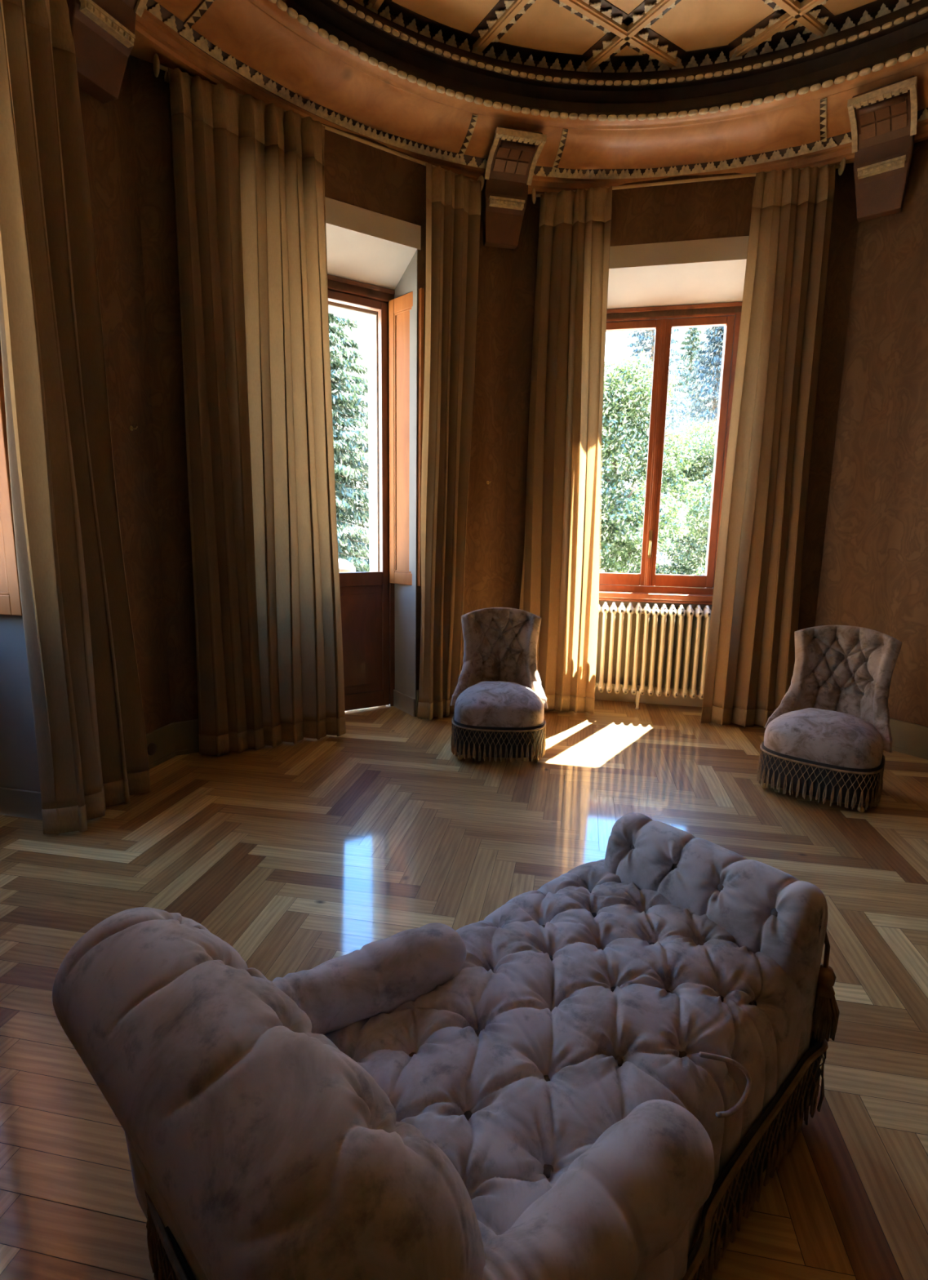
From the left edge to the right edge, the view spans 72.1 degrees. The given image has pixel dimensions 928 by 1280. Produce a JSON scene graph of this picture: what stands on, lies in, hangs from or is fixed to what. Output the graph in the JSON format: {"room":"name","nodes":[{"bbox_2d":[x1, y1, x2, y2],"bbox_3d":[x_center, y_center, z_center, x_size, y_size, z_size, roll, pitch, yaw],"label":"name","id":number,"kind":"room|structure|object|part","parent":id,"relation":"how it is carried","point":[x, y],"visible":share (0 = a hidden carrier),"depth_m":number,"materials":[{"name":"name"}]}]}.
{"room":"sitting room","nodes":[
{"label":"sitting room","id":0,"kind":"room"},
{"bbox_2d":[0,55,171,733],"bbox_3d":[-2.336,-1.393,2.522,0.620,4.630,2.878,3,10,12],"label":"wall","id":1,"kind":"structure","parent":0,"point":[108,128],"depth_m":3.45,"materials":[{"name":"paint"}]},
{"bbox_2d":[0,344,22,615],"bbox_3d":[-2.133,-1.128,2.730,0.386,2.045,0.028,4,10,15],"label":"window shutter","id":2,"kind":"object","parent":1,"relation":"attached to","point":[10,593],"visible":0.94,"depth_m":2.79,"materials":[{"name":"brown wood"}]},
{"bbox_3d":[-2.133,-1.123,2.731,0.276,1.865,0.010,4,10,15],"label":"panel","id":3,"kind":"part","parent":2,"relation":"part of","materials":[{"name":"brown wood"}]},
{"bbox_3d":[-2.133,-1.123,2.731,0.266,1.855,0.022,4,10,15],"label":"moulding","id":4,"kind":"part","parent":2,"relation":"part of","materials":[{"name":"brown wood"}]},
{"bbox_2d":[0,337,40,791],"bbox_3d":[-2.293,-0.680,2.300,0.372,3.299,1.140,3,10,12],"label":"trim","id":5,"kind":"structure","parent":1,"relation":"attached to","point":[19,765],"depth_m":3.02,"materials":[{"name":"paint"}]},
{"bbox_2d":[0,786,42,820],"bbox_3d":[-2.188,0.789,3.097,0.350,0.140,0.012,3,10,12],"label":"baseboard reveal","id":6,"kind":"structure","parent":1,"relation":"attached to","point":[13,802],"depth_m":3.08,"materials":[{"name":"brown wood"}]},
{"bbox_2d":[66,0,147,104],"bbox_3d":[-1.562,-2.832,2.858,0.542,0.520,0.330,5,11,24],"label":"corbel","id":7,"kind":"object","parent":1,"relation":"attached to","point":[103,31],"visible":0.91,"depth_m":2.93,"materials":[{"name":"brown wood"}]},
{"bbox_2d":[129,425,137,431],"bbox_3d":[-1.800,-1.156,3.481,0.043,0.027,0.028,3,10,12],"label":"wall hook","id":8,"kind":"object","parent":1,"relation":"attached to","point":[131,428],"visible":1,"depth_m":3.48,"materials":[{"name":"gold metal"}]},
{"bbox_2d":[147,742,156,755],"bbox_3d":[-1.829,0.640,3.743,0.012,0.076,0.076,3,10,12],"label":"wall socket","id":9,"kind":"object","parent":1,"relation":"attached to","point":[152,748],"visible":0.99,"depth_m":3.73,"materials":[{"name":"grey plastic"}]},
{"bbox_2d":[146,722,176,768],"bbox_3d":[-1.898,0.688,3.512,0.030,0.210,0.930,3,10,12],"label":"baseboard","id":10,"kind":"structure","parent":1,"relation":"attached to","point":[163,737],"depth_m":3.84,"materials":[{"name":"paint"}]},
{"bbox_3d":[-1.984,-2.480,2.052,0.155,0.100,1.654,3,10,12],"label":"curtain rod","id":11,"kind":"object","parent":1,"relation":"attached to","visible":0},
{"bbox_2d":[0,0,151,835],"bbox_3d":[-1.758,-0.917,2.831,0.177,3.595,0.552,3,10,13],"label":"curtain","id":12,"kind":"object","parent":11,"relation":"hanging from","point":[88,713],"visible":1,"depth_m":2.79,"materials":[{"name":"fabric"}]},
{"bbox_2d":[129,55,512,722],"bbox_3d":[-0.884,-1.707,4.518,3.018,4.630,0.620,-5,11,-32],"label":"wall","id":13,"kind":"structure","parent":0,"point":[357,174],"depth_m":3.96,"materials":[{"name":"paint"}]},
{"bbox_2d":[173,719,199,755],"bbox_3d":[-1.562,0.594,4.102,0.571,0.210,0.030,-5,11,-32],"label":"baseboard","id":14,"kind":"structure","parent":13,"relation":"attached to","point":[186,732],"depth_m":3.98,"materials":[{"name":"paint"}]},
{"bbox_2d":[152,53,484,191],"bbox_3d":[-0.759,-3.085,3.893,2.064,0.100,0.138,-5,11,-32],"label":"curtain rod","id":15,"kind":"object","parent":13,"relation":"attached to","point":[157,66],"visible":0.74,"depth_m":3.92,"materials":[{"name":"brown wood"}]},
{"bbox_2d":[168,66,346,756],"bbox_3d":[-1.199,-1.172,3.885,0.954,3.765,0.158,-5,11,-32],"label":"curtain","id":16,"kind":"object","parent":15,"relation":"hanging from","point":[249,179],"visible":1,"depth_m":3.82,"materials":[{"name":"fabric"}]},
{"bbox_2d":[417,163,481,719],"bbox_3d":[-0.124,-1.274,4.592,0.453,3.765,0.148,-7,12,-39],"label":"curtain","id":17,"kind":"object","parent":15,"relation":"hanging from","point":[453,202],"visible":0.98,"depth_m":4.52,"materials":[{"name":"fabric"}]},
{"bbox_2d":[328,301,379,571],"bbox_3d":[-1.144,-0.972,4.825,1.142,3.070,0.170,-5,11,-32],"label":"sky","id":18,"kind":"structure","parent":13,"relation":"attached to","point":[371,316],"depth_m":4.96,"materials":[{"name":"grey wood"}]},
{"bbox_2d":[327,274,395,711],"bbox_3d":[-1.033,-0.971,4.649,1.132,3.130,0.102,-5,11,-32],"label":"door","id":19,"kind":"structure","parent":13,"relation":"in","point":[366,597],"depth_m":4.92,"materials":[{"name":"brown wood"}]},
{"bbox_3d":[-0.827,0.003,4.956,0.418,0.855,0.033,-5,11,-32],"label":"panel","id":20,"kind":"part","parent":19,"relation":"part of","materials":[{"name":"brown wood"}]},
{"bbox_2d":[324,196,421,289],"bbox_3d":[-0.891,-2.632,4.186,1.180,0.315,0.366,-5,11,-32],"label":"trim","id":21,"kind":"structure","parent":13,"relation":"attached to","point":[364,246],"depth_m":4.25,"materials":[{"name":"paint"}]},
{"bbox_2d":[393,688,414,716],"bbox_3d":[-0.473,0.493,5.016,0.012,0.140,0.350,-5,11,-32],"label":"baseboard reveal","id":22,"kind":"structure","parent":13,"relation":"attached to","point":[402,701],"depth_m":5.00,"materials":[{"name":"beige wood"}]},
{"bbox_2d":[394,249,417,716],"bbox_3d":[-0.921,-1.024,4.464,1.140,3.299,0.372,-5,11,-32],"label":"trim","id":23,"kind":"structure","parent":13,"relation":"attached to","point":[405,595],"depth_m":4.73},
{"bbox_2d":[388,288,424,586],"bbox_3d":[-0.426,-1.429,4.673,0.029,2.045,0.372,-8,13,-43],"label":"window shutter","id":24,"kind":"object","parent":13,"relation":"attached to","point":[399,308],"visible":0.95,"depth_m":4.67,"materials":[{"name":"brown wood"}]},
{"bbox_3d":[-0.426,-1.424,4.674,0.010,1.865,0.262,-8,13,-43],"label":"panel","id":25,"kind":"part","parent":24,"relation":"part of","materials":[{"name":"brown wood"}]},
{"bbox_3d":[-0.426,-1.424,4.674,0.022,1.855,0.252,-8,13,-43],"label":"moulding","id":26,"kind":"part","parent":24,"relation":"part of","materials":[{"name":"brown wood"}]},
{"bbox_2d":[416,689,418,716],"bbox_3d":[-0.024,0.456,5.070,0.794,0.210,0.030,-5,11,-32],"label":"baseboard","id":27,"kind":"structure","parent":13,"relation":"attached to","point":[417,691],"depth_m":4.86,"materials":[{"name":"paint"}]},
{"bbox_2d":[481,125,546,249],"bbox_3d":[0.312,-3.050,4.328,0.330,0.520,0.500,-1,10,-12],"label":"corbel","id":28,"kind":"object","parent":13,"relation":"attached to","point":[513,155],"visible":0.98,"depth_m":4.37,"materials":[{"name":"brown wood"}]},
{"bbox_3d":[0.326,-3.201,4.253,0.230,0.080,0.160,-1,10,-12],"label":"panel","id":29,"kind":"part","parent":28,"relation":"part of","materials":[{"name":"brown wood"}]},
{"bbox_2d":[129,8,927,194],"bbox_3d":[0.885,-2.748,1.734,6.600,0.068,6.600,1,10,0],"label":"trim","id":30,"kind":"structure","parent":13,"relation":"attached to","point":[153,36],"depth_m":3.76,"materials":[{"name":"brown wood"}]},
{"bbox_2d":[145,0,927,178],"bbox_3d":[0.887,-2.831,1.720,5.548,0.136,5.548,1,10,0],"label":"trim","id":31,"kind":"structure","parent":13,"relation":"attached to","point":[216,53],"depth_m":4.08,"materials":[{"name":"beige wood"}]},
{"bbox_2d":[154,0,927,169],"bbox_3d":[0.887,-2.850,1.716,5.560,0.140,5.560,1,10,0],"label":"trim","id":32,"kind":"structure","parent":13,"relation":"attached to","point":[259,34],"depth_m":3.92,"materials":[{"name":"brown wood"}]},
{"bbox_2d":[268,0,927,121],"bbox_3d":[0.888,-2.919,1.705,4.915,0.032,4.915,1,10,0],"label":"trim","id":33,"kind":"structure","parent":13,"relation":"attached to","point":[281,5],"depth_m":3.80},
{"bbox_2d":[368,0,828,71],"bbox_3d":[0.889,-3.237,1.652,4.930,0.050,4.928,1,10,0],"label":"trim","id":34,"kind":"structure","parent":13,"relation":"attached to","point":[796,11],"depth_m":3.70,"materials":[{"name":"brown wood"}]},
{"bbox_2d":[276,0,927,118],"bbox_3d":[0.891,-3.098,1.675,4.960,0.362,4.960,1,10,0],"label":"trim","id":35,"kind":"structure","parent":13,"relation":"attached to","point":[908,36],"depth_m":3.88,"materials":[{"name":"brown wood"}]},
{"bbox_2d":[382,0,835,66],"bbox_3d":[0.911,-3.253,1.636,4.906,0.006,4.964,1,10,0],"label":"trim","id":36,"kind":"structure","parent":13,"relation":"attached to","point":[627,20],"depth_m":3.72,"materials":[{"name":"brown wood"}]},
{"bbox_2d":[331,0,927,85],"bbox_3d":[0.891,-3.108,1.673,4.772,0.024,4.772,3,10,12],"label":"trim","id":37,"kind":"structure","parent":13,"relation":"attached to","point":[600,82],"depth_m":3.81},
{"bbox_2d":[352,0,920,72],"bbox_3d":[0.894,-3.223,1.653,4.872,0.040,4.872,1,10,0],"label":"trim","id":38,"kind":"structure","parent":13,"relation":"attached to","point":[884,11],"depth_m":3.88,"materials":[{"name":"black wood"}]},
{"bbox_2d":[0,699,927,1279],"bbox_3d":[0.737,1.071,2.311,9.643,0.060,9.580,1,10,0],"label":"floor","id":39,"kind":"structure","parent":0,"point":[84,1236],"depth_m":2.55,"materials":[{"name":"brown wood"}]},
{"bbox_2d":[52,812,839,1279],"bbox_3d":[0.107,0.818,1.322,1.541,0.751,0.934,-7,12,-39],"label":"chaise longue","id":40,"kind":"object","parent":39,"relation":"on","point":[561,1082],"visible":1,"depth_m":1.07,"materials":[{"name":"fabric"}]},
{"bbox_3d":[-0.337,0.806,0.987,0.871,0.631,0.321,10,13,42],"label":"backrest","id":41,"kind":"part","parent":40,"relation":"part of","materials":[{"name":"fabric"}]},
{"bbox_3d":[-0.227,0.729,1.345,0.553,0.182,0.159,-7,12,-39],"label":"arm","id":42,"kind":"part","parent":40,"relation":"part of","materials":[{"name":"fabric"}]},
{"bbox_3d":[0.168,0.890,1.358,1.203,0.342,0.800,-7,12,-39],"label":"seat","id":43,"kind":"part","parent":40,"relation":"part of","materials":[{"name":"fabric"}]},
{"bbox_3d":[0.165,0.814,0.878,0.553,0.182,0.151,-7,12,-39],"label":"arm","id":44,"kind":"part","parent":40,"relation":"part of","materials":[{"name":"fabric"}]},
{"bbox_3d":[0.145,0.983,0.889,0.560,0.330,0.060,-7,12,-39],"label":"panel","id":45,"kind":"part","parent":40,"relation":"part of","materials":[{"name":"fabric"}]},
{"bbox_3d":[0.631,0.768,1.702,0.214,0.459,0.581,-7,12,-39],"label":"footboard","id":46,"kind":"part","parent":40,"relation":"part of","materials":[{"name":"fabric"}]},
{"bbox_2d":[450,607,548,762],"bbox_3d":[0.230,0.271,4.127,0.646,0.898,0.705,1,10,3],"label":"slipper chair","id":47,"kind":"object","parent":39,"relation":"on","point":[499,699],"visible":1,"depth_m":4.05,"materials":[{"name":"fabric"}]},
{"bbox_3d":[0.227,0.403,4.112,0.565,0.258,0.575,1,10,3],"label":"seat","id":48,"kind":"part","parent":47,"relation":"part of","materials":[{"name":"fabric"}]},
{"bbox_3d":[0.241,0.103,4.242,0.631,0.605,0.404,1,10,3],"label":"backrest","id":49,"kind":"part","parent":47,"relation":"part of","materials":[{"name":"fabric"}]},
{"bbox_2d":[595,601,711,709],"bbox_3d":[1.454,0.125,5.213,1.004,0.862,0.236,3,10,12],"label":"radiator","id":50,"kind":"object","parent":39,"relation":"on","point":[640,690],"visible":0.88,"depth_m":5.11,"materials":[{"name":"metal"}]},
{"bbox_3d":[1.417,0.489,5.193,0.038,0.150,0.040,3,10,12],"label":"leg","id":51,"kind":"part","parent":50,"relation":"part of","materials":[{"name":"metal"}]},
{"bbox_2d":[756,625,902,812],"bbox_3d":[2.041,0.396,3.565,0.646,0.898,0.705,9,12,39],"label":"slipper chair","id":52,"kind":"object","parent":39,"relation":"on","point":[827,738],"visible":1,"depth_m":3.52,"materials":[{"name":"fabric"}]},
{"bbox_3d":[2.016,0.527,3.557,0.565,0.258,0.575,9,12,39],"label":"seat","id":53,"kind":"part","parent":52,"relation":"part of","materials":[{"name":"fabric"}]},
{"bbox_3d":[2.135,0.235,3.646,0.631,0.605,0.404,9,12,39],"label":"backrest","id":54,"kind":"part","parent":52,"relation":"part of","materials":[{"name":"fabric"}]},
{"bbox_2d":[391,0,876,56],"bbox_3d":[0.894,-3.262,1.647,5.200,0.008,5.200,1,10,0],"label":"ceiling","id":55,"kind":"structure","parent":0,"point":[691,25],"depth_m":3.71,"materials":[{"name":"beige paint"}]},
{"bbox_2d":[594,600,711,706],"bbox_3d":[1.527,0.075,5.460,1.116,0.880,0.275,3,10,12],"label":"wall","id":56,"kind":"structure","parent":0,"point":[629,697],"depth_m":5.34,"materials":[{"name":"paint"}]},
{"bbox_2d":[599,591,712,604],"bbox_3d":[1.502,-0.353,5.240,1.116,0.073,0.195,3,10,12],"label":"trim","id":57,"kind":"structure","parent":56,"relation":"on","point":[639,597],"depth_m":5.14,"materials":[{"name":"brown wood"}]},
{"bbox_2d":[502,163,858,630],"bbox_3d":[1.541,-1.745,4.977,2.839,4.630,0.620,3,10,12],"label":"wall","id":58,"kind":"structure","parent":0,"point":[720,208],"depth_m":4.51,"materials":[{"name":"paint"}]},
{"bbox_2d":[599,302,742,595],"bbox_3d":[1.527,-1.473,5.078,1.112,2.200,0.158,3,10,12],"label":"window","id":59,"kind":"structure","parent":58,"relation":"in","point":[647,581],"depth_m":5.01,"materials":[{"name":"brown wood"}]},
{"bbox_3d":[1.281,-1.476,5.164,0.508,2.054,0.058,3,10,12],"label":"sash","id":60,"kind":"part","parent":59,"relation":"part of","materials":[{"name":"brown wood"}]},
{"bbox_3d":[1.504,-0.775,5.147,0.025,0.220,0.058,3,10,12],"label":"handle","id":61,"kind":"part","parent":59,"relation":"part of","materials":[{"name":"gold metal"}]},
{"bbox_3d":[1.785,-1.450,5.055,0.508,2.054,0.058,3,10,12],"label":"sash","id":62,"kind":"part","parent":59,"relation":"part of","materials":[{"name":"brown wood"}]},
{"bbox_2d":[607,235,749,309],"bbox_3d":[1.507,-2.678,4.692,1.160,0.315,0.366,3,10,12],"label":"soffit","id":63,"kind":"structure","parent":58,"relation":"attached to","point":[713,270],"depth_m":4.59,"materials":[{"name":"paint"}]},
{"bbox_2d":[532,157,845,204],"bbox_3d":[1.481,-3.129,4.368,2.024,0.100,0.138,3,10,12],"label":"curtain rod","id":64,"kind":"object","parent":58,"relation":"attached to","point":[841,166],"visible":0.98,"depth_m":4.33,"materials":[{"name":"brown wood"}]},
{"bbox_2d":[519,186,612,714],"bbox_3d":[0.738,-1.294,4.791,0.657,3.765,0.134,3,10,13],"label":"curtain","id":65,"kind":"object","parent":64,"relation":"hanging from","point":[560,578],"visible":0.91,"depth_m":4.74,"materials":[{"name":"fabric"}]},
{"bbox_3d":[1.477,-3.126,4.350,2.000,0.020,0.020,3,10,12],"label":"rail","id":66,"kind":"part","parent":64,"relation":"part of","materials":[{"name":"brown wood"}]},
{"bbox_2d":[700,164,835,727],"bbox_3d":[2.135,-1.216,4.467,0.645,3.765,0.150,3,10,10],"label":"curtain","id":67,"kind":"object","parent":64,"relation":"hanging from","point":[756,604],"visible":0.98,"depth_m":4.45,"materials":[{"name":"fabric"}]},
{"bbox_2d":[704,325,725,575],"bbox_3d":[1.569,-1.231,5.331,1.122,3.500,0.290,3,10,12],"label":"trim","id":68,"kind":"structure","parent":58,"relation":"attached to","point":[725,326],"depth_m":5.23,"materials":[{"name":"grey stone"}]},
{"bbox_2d":[814,139,927,726],"bbox_3d":[3.508,-1.480,3.603,0.620,4.630,2.905,-5,11,-32],"label":"wall","id":69,"kind":"structure","parent":0,"point":[874,573],"depth_m":4.20,"materials":[{"name":"paint"}]},
{"bbox_2d":[847,75,917,222],"bbox_3d":[2.515,-2.932,3.848,0.330,0.520,0.503,8,12,37],"label":"corbel","id":70,"kind":"object","parent":69,"relation":"attached to","point":[883,120],"visible":0.98,"depth_m":3.87,"materials":[{"name":"brown wood"}]},
{"bbox_3d":[2.486,-3.086,3.780,0.230,0.080,0.160,8,12,37],"label":"panel","id":71,"kind":"part","parent":70,"relation":"part of","materials":[{"name":"brown wood"}]},
{"bbox_2d":[889,718,927,759],"bbox_3d":[3.196,0.723,3.802,0.030,0.210,2.383,-5,11,-32],"label":"baseboard","id":72,"kind":"structure","parent":69,"relation":"attached to","point":[908,738],"depth_m":4.20,"materials":[{"name":"paint"}]},
{"label":"outside","id":73,"kind":"structure","parent":0,"visible":0},
{"bbox_2d":[344,543,697,572],"bbox_3d":[0.802,2.314,2.590,260.000,0.200,260.000,1,10,0],"label":"ground","id":74,"kind":"structure","parent":73,"point":[663,557],"depth_m":67.56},
{"bbox_2d":[328,313,369,572],"bbox_3d":[-4.048,-5.053,17.802,9.005,11.268,8.073,3,10,11],"label":"conifer tree","id":75,"kind":"object","parent":74,"relation":"on","point":[346,460],"visible":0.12,"depth_m":17.07,"materials":[{"name":"green plant"}]},
{"bbox_2d":[600,328,697,573],"bbox_3d":[9.744,-10.803,33.758,8.450,17.199,8.415,5,10,21],"label":"conifer tree","id":76,"kind":"object","parent":74,"relation":"on","point":[643,337],"visible":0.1,"depth_m":32.59,"materials":[{"name":"green plant"}]},
{"bbox_2d":[599,350,711,573],"bbox_3d":[4.121,-3.748,16.984,5.275,7.416,4.942,4,10,16],"label":"broadleaf tree","id":77,"kind":"object","parent":74,"relation":"on","point":[621,530],"visible":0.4,"depth_m":16.00,"materials":[{"name":"green plant"}]},
{"bbox_2d":[635,419,716,575],"bbox_3d":[9.376,-4.588,25.827,6.148,7.790,6.034,-4,11,-26],"label":"broadleaf tree","id":78,"kind":"object","parent":74,"relation":"on","point":[702,463],"visible":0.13,"depth_m":23.83,"materials":[{"name":"green plant"}]},
{"bbox_2d":[665,327,712,566],"bbox_3d":[18.512,-16.478,54.227,6.758,20.205,7.118,-6,12,-34],"label":"conifer tree","id":79,"kind":"object","parent":74,"relation":"on","point":[692,345],"visible":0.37,"depth_m":52.35,"materials":[{"name":"green plant"}]},
{"bbox_2d":[665,326,724,565],"bbox_3d":[16.262,-12.633,40.965,6.182,16.974,5.386,1,10,0],"label":"conifer tree","id":80,"kind":"object","parent":74,"relation":"on","point":[715,335],"visible":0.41,"depth_m":40.13,"materials":[{"name":"green plant"}]},
{"bbox_2d":[679,416,717,575],"bbox_3d":[8.511,-4.114,18.321,4.191,8.473,3.768,-8,13,-44],"label":"broadleaf tree","id":81,"kind":"object","parent":74,"relation":"on","point":[705,531],"visible":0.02,"depth_m":18.45,"materials":[{"name":"green plant"}]},
{"bbox_3d":[-1.608,1.025,5.865,2.873,1.170,2.624,1,10,0],"label":"terrace","id":82,"kind":"object","parent":74,"relation":"on","visible":0},
{"bbox_2d":[338,559,355,572],"bbox_3d":[-1.138,-0.132,5.708,0.344,1.180,0.344,1,10,0],"label":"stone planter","id":83,"kind":"object","parent":82,"relation":"on","point":[344,566],"visible":0.09,"depth_m":5.53,"materials":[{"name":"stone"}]}
]}

